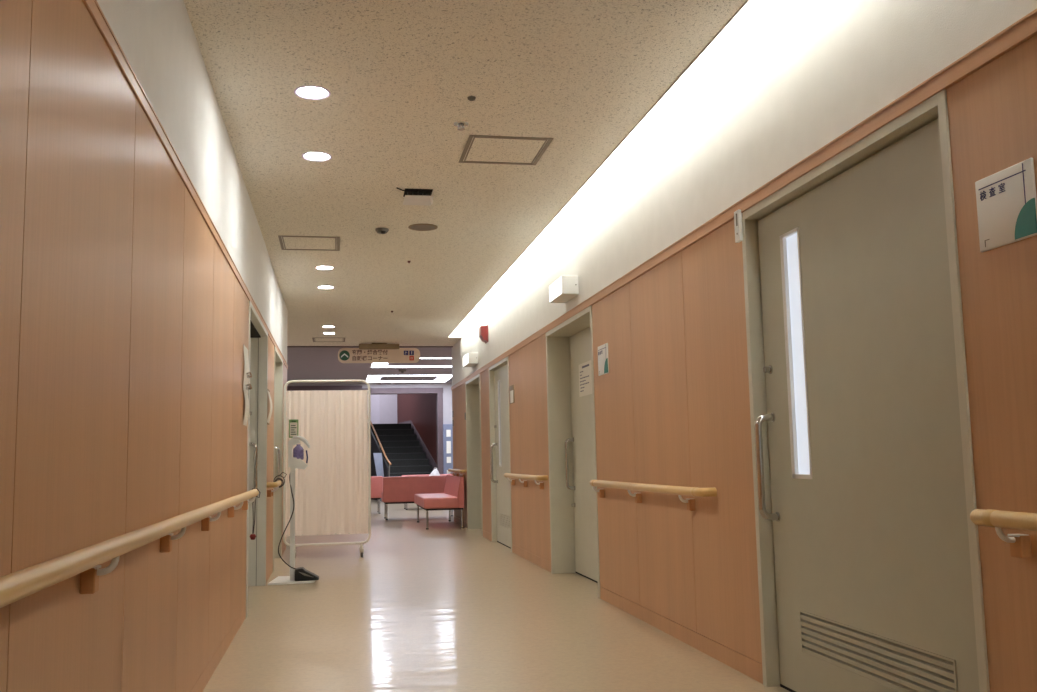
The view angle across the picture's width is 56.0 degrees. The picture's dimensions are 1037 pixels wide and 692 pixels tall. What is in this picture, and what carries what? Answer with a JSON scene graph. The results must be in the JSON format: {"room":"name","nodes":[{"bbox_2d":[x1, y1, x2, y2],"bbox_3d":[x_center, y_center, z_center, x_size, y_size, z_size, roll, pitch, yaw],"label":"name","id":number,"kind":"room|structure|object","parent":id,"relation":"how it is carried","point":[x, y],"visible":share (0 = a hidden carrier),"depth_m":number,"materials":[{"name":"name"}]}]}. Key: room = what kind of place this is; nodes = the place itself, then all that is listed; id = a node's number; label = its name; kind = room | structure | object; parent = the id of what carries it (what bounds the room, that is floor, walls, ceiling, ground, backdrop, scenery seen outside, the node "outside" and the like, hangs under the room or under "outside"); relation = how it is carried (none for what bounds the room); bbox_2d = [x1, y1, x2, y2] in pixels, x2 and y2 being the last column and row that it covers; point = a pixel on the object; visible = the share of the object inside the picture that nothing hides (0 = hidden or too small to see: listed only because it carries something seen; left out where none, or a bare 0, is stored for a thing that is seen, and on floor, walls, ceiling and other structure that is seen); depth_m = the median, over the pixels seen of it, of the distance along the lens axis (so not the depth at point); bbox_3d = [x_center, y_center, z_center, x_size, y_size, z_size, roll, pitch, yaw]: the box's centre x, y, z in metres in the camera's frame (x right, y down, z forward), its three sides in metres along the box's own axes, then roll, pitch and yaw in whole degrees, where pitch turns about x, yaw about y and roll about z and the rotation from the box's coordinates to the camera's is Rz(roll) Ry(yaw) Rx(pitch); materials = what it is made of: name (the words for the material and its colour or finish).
{"room":"hospital interior","nodes":[
{"label":"hospital interior","id":0,"kind":"room"},
{"bbox_2d":[0,0,287,691],"bbox_3d":[-1.387,0.025,3.538,0.300,2.750,15.420,0,-7,-10],"label":"wall","id":1,"kind":"structure","parent":0,"point":[124,320],"depth_m":2.59,"materials":[{"name":"brown wood"}]},
{"bbox_2d":[0,489,258,607],"bbox_3d":[-0.788,0.400,1.384,0.093,0.123,9.480,0,-7,-10],"label":"handrail","id":2,"kind":"object","parent":1,"relation":"attached to","point":[15,586],"visible":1,"depth_m":2.19,"materials":[{"name":"brown wood"}]},
{"bbox_2d":[250,488,260,539],"bbox_3d":[-1.619,1.032,5.998,0.066,0.318,0.069,0,-7,-10],"label":"pull cord","id":3,"kind":"object","parent":2,"relation":"hanging from","point":[252,536],"visible":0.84,"depth_m":6.00,"materials":[{"name":"red plastic"}]},
{"bbox_2d":[82,0,287,368],"bbox_3d":[-1.254,-0.637,3.640,0.020,0.043,15.420,0,-7,-10],"label":"trim","id":4,"kind":"structure","parent":1,"relation":"attached to","point":[92,6],"depth_m":3.10,"materials":[{"name":"brown wood"}]},
{"bbox_2d":[190,544,285,691],"bbox_3d":[-1.218,1.351,3.414,0.011,0.080,15.420,0,-7,-10],"label":"baseboard","id":5,"kind":"structure","parent":1,"relation":"attached to","point":[202,681],"depth_m":4.86,"materials":[{"name":"brown wood"}]},
{"bbox_2d":[243,344,251,425],"bbox_3d":[-1.688,0.251,6.097,0.040,0.490,0.300,0,-7,-10],"label":"notice","id":6,"kind":"object","parent":1,"relation":"attached to","point":[246,386],"visible":1,"depth_m":6.08,"materials":[{"name":"paper"}]},
{"bbox_2d":[246,301,267,617],"bbox_3d":[-1.978,0.801,7.038,0.203,2.020,1.650,0,-7,-10],"label":"door","id":7,"kind":"structure","parent":1,"relation":"in","point":[258,334],"depth_m":7.79,"materials":[{"name":"grey paint"}]},
{"bbox_2d":[267,388,272,424],"bbox_3d":[-2.058,0.502,8.067,0.031,0.291,0.260,0,-7,-10],"label":"notice","id":8,"kind":"object","parent":1,"relation":"attached to","point":[268,390],"visible":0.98,"depth_m":8.05,"materials":[{"name":"paper"}]},
{"bbox_2d":[267,480,281,496],"bbox_3d":[-2.053,1.200,8.211,0.093,0.123,0.662,0,-7,-10],"label":"handrail","id":9,"kind":"object","parent":1,"relation":"attached to","point":[276,484],"visible":0.97,"depth_m":8.00,"materials":[{"name":"brown wood"}]},
{"bbox_2d":[273,472,286,487],"bbox_3d":[-2.065,1.158,8.444,0.112,0.136,0.139,0,-7,-10],"label":"coiled cord","id":10,"kind":"object","parent":9,"relation":"on","point":[281,485],"visible":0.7,"depth_m":8.45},
{"bbox_2d":[273,346,282,571],"bbox_3d":[-2.391,1.078,9.402,0.153,2.020,1.280,0,-7,-10],"label":"door","id":11,"kind":"structure","parent":1,"relation":"in","point":[278,361],"depth_m":9.96,"materials":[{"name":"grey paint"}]},
{"bbox_2d":[287,348,451,383],"bbox_3d":[-2.505,0.408,19.016,12.000,0.080,7.650,0,-7,-10],"label":"ceiling","id":12,"kind":"structure","parent":0,"point":[303,363],"depth_m":18.74,"materials":[{"name":"paint"}]},
{"bbox_2d":[365,374,451,382],"bbox_3d":[-2.404,0.714,21.328,1.840,0.012,1.940,0,-7,-10],"label":"recessed light","id":13,"kind":"object","parent":12,"relation":"in","point":[442,377],"visible":0.79,"depth_m":21.21,"materials":[{"name":"white plastic"}]},
{"bbox_2d":[370,363,451,367],"bbox_3d":[-1.996,0.360,18.276,1.539,0.012,0.831,0,-7,-10],"label":"recessed light","id":14,"kind":"object","parent":12,"relation":"in","point":[378,365],"depth_m":18.53,"materials":[{"name":"white plastic"}]},
{"bbox_2d":[420,357,451,358],"bbox_3d":[-1.435,0.203,16.998,0.559,0.012,0.182,0,-7,-10],"label":"recessed light","id":15,"kind":"object","parent":12,"relation":"in","point":[420,357],"depth_m":17.03,"materials":[{"name":"white plastic"}]},
{"bbox_2d":[287,383,451,423],"bbox_3d":[-3.141,2.204,22.450,12.000,2.750,0.300,0,-7,-10],"label":"wall","id":16,"kind":"structure","parent":0,"point":[447,393],"depth_m":22.60,"materials":[{"name":"paint"}]},
{"bbox_2d":[287,386,442,473],"bbox_3d":[-3.526,2.248,22.363,3.610,2.660,0.320,0,-7,-10],"label":"trim","id":17,"kind":"structure","parent":16,"relation":"attached to","point":[373,391],"depth_m":22.50,"materials":[{"name":"grey paint"}]},
{"bbox_2d":[370,394,378,423],"bbox_3d":[-5.032,1.802,28.545,6.500,5.000,0.200,0,-7,-10],"label":"wall","id":18,"kind":"structure","parent":0,"point":[374,398],"depth_m":28.59,"materials":[{"name":"white paint"}]},
{"bbox_2d":[379,394,396,423],"bbox_3d":[-5.267,1.453,25.420,4.900,5.000,6.100,0,-7,-10],"label":"wall","id":19,"kind":"structure","parent":0,"point":[387,402],"depth_m":28.52,"materials":[{"name":"white paint"}]},
{"bbox_2d":[397,394,436,464],"bbox_3d":[-2.527,1.444,25.845,0.200,5.000,6.550,1,-7,-19],"label":"wall","id":20,"kind":"structure","parent":0,"point":[420,409],"depth_m":25.43,"materials":[{"name":"red paint"}]},
{"bbox_2d":[183,0,746,345],"bbox_3d":[-2.530,-1.285,5.313,6.960,0.400,19.000,0,-7,-10],"label":"ceiling","id":21,"kind":"structure","parent":0,"point":[399,75],"depth_m":5.02,"materials":[{"name":"beige paint"}]},
{"bbox_2d":[278,235,339,250],"bbox_3d":[-1.665,-0.818,7.793,0.468,0.005,0.510,0,-7,-10],"label":"access hatch","id":22,"kind":"object","parent":21,"relation":"attached to","point":[322,243],"visible":1,"depth_m":7.78,"materials":[{"name":"metal"}]},
{"bbox_2d":[294,86,330,99],"bbox_3d":[-0.971,-1.194,4.597,0.170,0.006,0.170,0,-7,-10],"label":"recessed light","id":23,"kind":"object","parent":21,"relation":"in","point":[307,92],"visible":1,"depth_m":4.60,"materials":[{"name":"white plastic"}]},
{"bbox_2d":[302,152,331,160],"bbox_3d":[-1.150,-1.080,5.564,0.170,0.006,0.170,0,-7,-10],"label":"recessed light","id":24,"kind":"object","parent":21,"relation":"in","point":[312,156],"visible":1,"depth_m":5.56,"materials":[{"name":"white plastic"}]},
{"bbox_2d":[315,266,333,269],"bbox_3d":[-1.746,-0.703,8.783,0.170,0.006,0.170,0,-7,-10],"label":"recessed light","id":25,"kind":"object","parent":21,"relation":"in","point":[317,267],"visible":1,"depth_m":8.77,"materials":[{"name":"white plastic"}]},
{"bbox_2d":[317,286,333,288],"bbox_3d":[-1.930,-0.587,9.775,0.170,0.006,0.170,0,-7,-10],"label":"recessed light","id":26,"kind":"object","parent":21,"relation":"in","point":[319,287],"visible":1,"depth_m":9.78,"materials":[{"name":"white plastic"}]},
{"bbox_2d":[312,338,344,341],"bbox_3d":[-2.728,-0.088,14.042,0.459,0.005,0.500,0,-7,-10],"label":"access hatch","id":27,"kind":"object","parent":21,"relation":"attached to","point":[316,339],"visible":1,"depth_m":14.04,"materials":[{"name":"metal"}]},
{"bbox_2d":[287,346,452,347],"bbox_3d":[-4.283,-0.038,14.613,6.900,0.112,0.090,0,-7,-10],"label":"trim","id":28,"kind":"structure","parent":21,"relation":"attached to","point":[287,346],"depth_m":14.92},
{"bbox_2d":[338,343,419,362],"bbox_3d":[-2.077,0.104,14.550,1.215,0.300,0.100,0,-7,-10],"label":"direction sign","id":29,"kind":"object","parent":21,"relation":"hanging from","point":[374,352],"visible":1,"depth_m":14.53,"materials":[{"name":"beige plastic"}]},
{"bbox_2d":[375,227,388,233],"bbox_3d":[-1.029,-0.860,7.359,0.100,0.046,0.100,0,-7,-10],"label":"detector","id":30,"kind":"object","parent":21,"relation":"attached to","point":[381,230],"visible":1,"depth_m":7.32,"materials":[{"name":"grey plastic"}]},
{"bbox_2d":[397,188,433,205],"bbox_3d":[-0.682,-0.954,6.372,0.242,0.096,0.244,0,-7,-10],"label":"ceiling box","id":31,"kind":"object","parent":21,"relation":"attached to","point":[411,196],"visible":1,"depth_m":6.32,"materials":[{"name":"white plastic"}]},
{"bbox_2d":[408,224,437,230],"bbox_3d":[-0.717,-0.890,7.325,0.220,0.007,0.220,0,-7,-10],"label":"ceiling speaker","id":32,"kind":"object","parent":21,"relation":"attached to","point":[418,227],"visible":1,"depth_m":7.32,"materials":[{"name":"metal"}]},
{"bbox_2d":[411,225,434,229],"bbox_3d":[-0.717,-0.891,7.325,0.188,0.005,0.188,0,-7,-10],"label":"grille","id":33,"kind":"object","parent":32,"relation":"attached to","point":[413,227],"depth_m":7.32,"materials":[{"name":"metal"}]},
{"bbox_2d":[454,121,468,130],"bbox_3d":[-0.299,-1.141,5.080,0.080,0.030,0.080,0,-7,-10],"label":"sprinkler","id":34,"kind":"object","parent":21,"relation":"attached to","point":[459,124],"visible":1,"depth_m":5.07,"materials":[{"name":"silver metal"}]},
{"bbox_2d":[467,96,475,100],"bbox_3d":[-0.226,-1.193,4.710,0.040,0.015,0.040,0,-7,-10],"label":"ceiling sensor","id":35,"kind":"object","parent":21,"relation":"attached to","point":[470,98],"visible":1,"depth_m":4.70,"materials":[{"name":"grey plastic"}]},
{"bbox_2d":[459,135,552,164],"bbox_3d":[-0.081,-1.107,5.538,0.462,0.005,0.495,0,-7,-10],"label":"access hatch","id":36,"kind":"object","parent":21,"relation":"attached to","point":[484,149],"visible":1,"depth_m":5.52,"materials":[{"name":"metal"}]},
{"bbox_2d":[447,0,748,337],"bbox_3d":[0.592,-1.154,5.328,0.008,0.019,17.930,0,-7,-10],"label":"trim","id":37,"kind":"structure","parent":21,"relation":"attached to","point":[746,2],"depth_m":5.12,"materials":[{"name":"metal"}]},
{"bbox_2d":[203,500,789,691],"bbox_3d":[-1.329,2.493,12.668,12.000,0.100,34.200,0,-7,-10],"label":"floor","id":38,"kind":"structure","parent":0,"point":[445,606],"depth_m":5.60,"materials":[{"name":"plastic"}]},
{"bbox_2d":[268,419,318,584],"bbox_3d":[-1.845,1.268,8.058,0.396,1.312,0.460,0,-7,-10],"label":"stand","id":39,"kind":"object","parent":38,"relation":"on","point":[300,575],"visible":1,"depth_m":7.96,"materials":[{"name":"white plastic"}]},
{"bbox_2d":[288,438,307,468],"bbox_3d":[-1.813,0.885,8.027,0.155,0.260,0.100,0,-7,-10],"label":"dispenser","id":40,"kind":"object","parent":39,"relation":"on","point":[296,455],"depth_m":7.98,"materials":[{"name":"white plastic"}]},
{"bbox_2d":[293,444,303,459],"bbox_3d":[-1.809,0.871,8.019,0.085,0.125,0.085,0,-7,-10],"label":"bottle","id":41,"kind":"object","parent":39,"relation":"on","point":[298,452],"depth_m":7.99,"materials":[{"name":"purple plastic"}]},
{"bbox_2d":[283,380,370,556],"bbox_3d":[-1.951,1.243,9.950,0.877,1.798,0.320,0,-7,-10],"label":"privacy screen","id":42,"kind":"object","parent":38,"relation":"on","point":[333,492],"visible":0.9,"depth_m":9.94,"materials":[{"name":"beige fabric"}]},
{"bbox_2d":[371,476,382,513],"bbox_3d":[-3.266,2.724,17.769,1.550,0.670,0.620,0,-7,-10],"label":"sofa","id":43,"kind":"object","parent":38,"relation":"on","point":[376,481],"visible":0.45,"depth_m":17.61,"materials":[{"name":"leather"}]},
{"bbox_2d":[371,420,436,501],"bbox_3d":[-3.237,2.568,25.159,1.616,2.641,5.976,1,-7,-19],"label":"staircase","id":44,"kind":"structure","parent":38,"relation":"on","point":[403,450],"depth_m":24.69,"materials":[{"name":"grey tile"}]},
{"bbox_2d":[373,453,383,500],"bbox_3d":[-3.178,3.007,22.375,0.300,1.100,0.050,0,-7,-10],"label":"panel","id":45,"kind":"object","parent":44,"relation":"attached to","point":[377,456],"visible":0.5,"depth_m":22.38,"materials":[{"name":"white"}]},
{"bbox_2d":[381,475,452,519],"bbox_3d":[-1.627,2.491,16.104,1.235,0.690,0.620,0,-7,-10],"label":"sofa","id":46,"kind":"object","parent":38,"relation":"on","point":[402,489],"visible":0.66,"depth_m":15.78,"materials":[{"name":"leather"}]},
{"bbox_2d":[402,474,451,509],"bbox_3d":[-1.589,2.849,19.120,1.360,0.655,0.620,0,-7,-10],"label":"sofa","id":47,"kind":"object","parent":38,"relation":"on","point":[405,504],"visible":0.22,"depth_m":19.25,"materials":[{"name":"leather"}]},
{"bbox_2d":[429,468,439,475],"bbox_3d":[-1.662,2.579,19.230,0.244,0.360,0.150,0,-7,-10],"label":"bag","id":48,"kind":"object","parent":47,"relation":"on","point":[434,472],"visible":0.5,"depth_m":19.20,"materials":[{"name":"plastic"}]},
{"bbox_2d":[414,475,463,528],"bbox_3d":[-1.183,2.269,14.323,0.560,0.710,1.770,0,-7,-10],"label":"chair","id":49,"kind":"object","parent":38,"relation":"on","point":[452,498],"visible":1,"depth_m":13.54,"materials":[{"name":"leather"}]},
{"bbox_2d":[443,424,452,473],"bbox_3d":[-1.612,2.677,22.462,0.230,1.750,0.102,0,-7,-10],"label":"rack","id":50,"kind":"object","parent":38,"relation":"on","point":[447,428],"visible":0.62,"depth_m":22.45,"materials":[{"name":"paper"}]},
{"bbox_2d":[452,0,1036,691],"bbox_3d":[0.853,0.068,5.883,0.300,3.100,19.200,0,-7,-10],"label":"wall","id":51,"kind":"structure","parent":0,"point":[783,80],"depth_m":4.50,"materials":[{"name":"brown wood"}]},
{"bbox_2d":[448,469,466,477],"bbox_3d":[-0.905,1.865,14.293,0.093,0.123,1.522,0,-7,-10],"label":"handrail","id":52,"kind":"object","parent":51,"relation":"attached to","point":[449,470],"visible":0.97,"depth_m":14.07,"materials":[{"name":"brown wood"}]},
{"bbox_2d":[463,353,477,366],"bbox_3d":[-0.624,0.181,12.675,0.130,0.139,0.511,0,-7,-10],"label":"box","id":53,"kind":"object","parent":51,"relation":"attached to","point":[470,359],"visible":1,"depth_m":12.44,"materials":[{"name":"white plastic"}]},
{"bbox_2d":[465,374,482,536],"bbox_3d":[-0.445,1.428,12.854,0.303,2.020,1.400,0,-7,-10],"label":"door","id":54,"kind":"structure","parent":51,"relation":"in","point":[473,389],"depth_m":13.48,"materials":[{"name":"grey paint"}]},
{"bbox_2d":[479,325,487,343],"bbox_3d":[-0.418,-0.138,11.691,0.085,0.200,0.200,0,-7,-10],"label":"fire alarm","id":55,"kind":"object","parent":51,"relation":"attached to","point":[483,330],"visible":1,"depth_m":11.61,"materials":[{"name":"red plastic"}]},
{"bbox_2d":[489,356,511,551],"bbox_3d":[-0.166,1.187,10.774,0.142,2.020,1.320,0,-7,-10],"label":"door","id":56,"kind":"structure","parent":51,"relation":"in","point":[500,464],"depth_m":11.04,"materials":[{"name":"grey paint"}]},
{"bbox_2d":[500,513,510,530],"bbox_3d":[-0.111,1.913,10.576,0.019,0.156,0.916,0,-7,-10],"label":"vent","id":57,"kind":"object","parent":56,"relation":"attached to","point":[504,517],"depth_m":10.74,"materials":[{"name":"grey paint"}]},
{"bbox_2d":[509,385,514,403],"bbox_3d":[-0.069,0.496,10.003,0.012,0.185,0.240,0,-7,-10],"label":"room sign","id":58,"kind":"object","parent":51,"relation":"attached to","point":[511,388],"visible":1,"depth_m":9.99,"materials":[{"name":"plastic"}]},
{"bbox_2d":[504,473,547,488],"bbox_3d":[0.050,1.261,9.141,0.093,0.123,1.732,0,-7,-10],"label":"handrail","id":59,"kind":"object","parent":51,"relation":"attached to","point":[535,478],"visible":1,"depth_m":8.81,"materials":[{"name":"brown wood"}]},
{"bbox_2d":[549,275,578,302],"bbox_3d":[0.343,-0.430,7.455,0.130,0.139,0.438,0,-7,-10],"label":"box","id":60,"kind":"object","parent":51,"relation":"attached to","point":[564,288],"visible":1,"depth_m":7.26,"materials":[{"name":"white plastic"}]},
{"bbox_2d":[546,305,600,598],"bbox_3d":[0.518,0.805,7.531,0.258,2.020,1.530,0,-7,-10],"label":"door","id":61,"kind":"structure","parent":51,"relation":"in","point":[574,534],"depth_m":8.14,"materials":[{"name":"green paint"}]},
{"bbox_2d":[579,360,591,396],"bbox_3d":[0.533,0.265,7.822,0.002,0.265,0.400,0,-7,-10],"label":"paper notice","id":62,"kind":"object","parent":61,"relation":"attached to","point":[585,381],"visible":1,"depth_m":7.81,"materials":[{"name":"white paper"}]},
{"bbox_2d":[598,343,608,375],"bbox_3d":[0.569,0.092,6.565,0.010,0.201,0.240,0,-7,-10],"label":"room sign","id":63,"kind":"object","parent":51,"relation":"attached to","point":[603,361],"visible":1,"depth_m":6.54,"materials":[{"name":"white plastic"}]},
{"bbox_2d":[454,516,762,683],"bbox_3d":[0.742,1.568,5.687,0.011,0.080,19.200,0,-7,-10],"label":"baseboard","id":64,"kind":"structure","parent":51,"relation":"attached to","point":[735,660],"depth_m":5.17,"materials":[{"name":"brown wood"}]},
{"bbox_2d":[590,480,716,510],"bbox_3d":[0.707,0.845,5.590,0.093,0.123,2.042,0,-7,-10],"label":"handrail","id":65,"kind":"object","parent":51,"relation":"attached to","point":[667,489],"visible":1,"depth_m":5.19,"materials":[{"name":"brown wood"}]},
{"bbox_2d":[734,210,742,242],"bbox_3d":[0.972,-0.530,4.316,0.019,0.140,0.050,0,-7,-10],"label":"room sign","id":66,"kind":"object","parent":51,"relation":"attached to","point":[737,214],"depth_m":4.30,"materials":[{"name":"white plastic"}]},
{"bbox_2d":[451,9,1036,390],"bbox_3d":[0.693,-0.427,5.911,0.025,0.056,19.200,0,-7,-10],"label":"trim","id":67,"kind":"structure","parent":51,"relation":"attached to","point":[1025,28],"depth_m":3.46,"materials":[{"name":"brown wood"}]},
{"bbox_2d":[742,89,989,691],"bbox_3d":[1.183,0.333,3.487,0.144,2.020,1.480,0,-7,-10],"label":"door","id":68,"kind":"structure","parent":51,"relation":"in","point":[869,564],"depth_m":3.38,"materials":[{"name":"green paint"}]},
{"bbox_2d":[799,610,957,691],"bbox_3d":[1.220,1.077,3.388,0.019,0.168,1.001,0,-7,-10],"label":"vent","id":69,"kind":"object","parent":68,"relation":"attached to","point":[882,661],"depth_m":3.35,"materials":[{"name":"grey metal"}]},
{"bbox_2d":[970,509,1036,557],"bbox_3d":[1.418,0.396,1.752,0.093,0.123,1.800,0,-7,-10],"label":"handrail","id":70,"kind":"object","parent":51,"relation":"attached to","point":[1020,544],"visible":1,"depth_m":2.52,"materials":[{"name":"brown wood"}]},
{"bbox_2d":[975,158,1036,251],"bbox_3d":[1.302,-0.372,2.607,0.010,0.202,0.228,0,-7,-10],"label":"room sign","id":71,"kind":"object","parent":51,"relation":"attached to","point":[1006,199],"visible":1,"depth_m":2.59,"materials":[{"name":"white plastic"}]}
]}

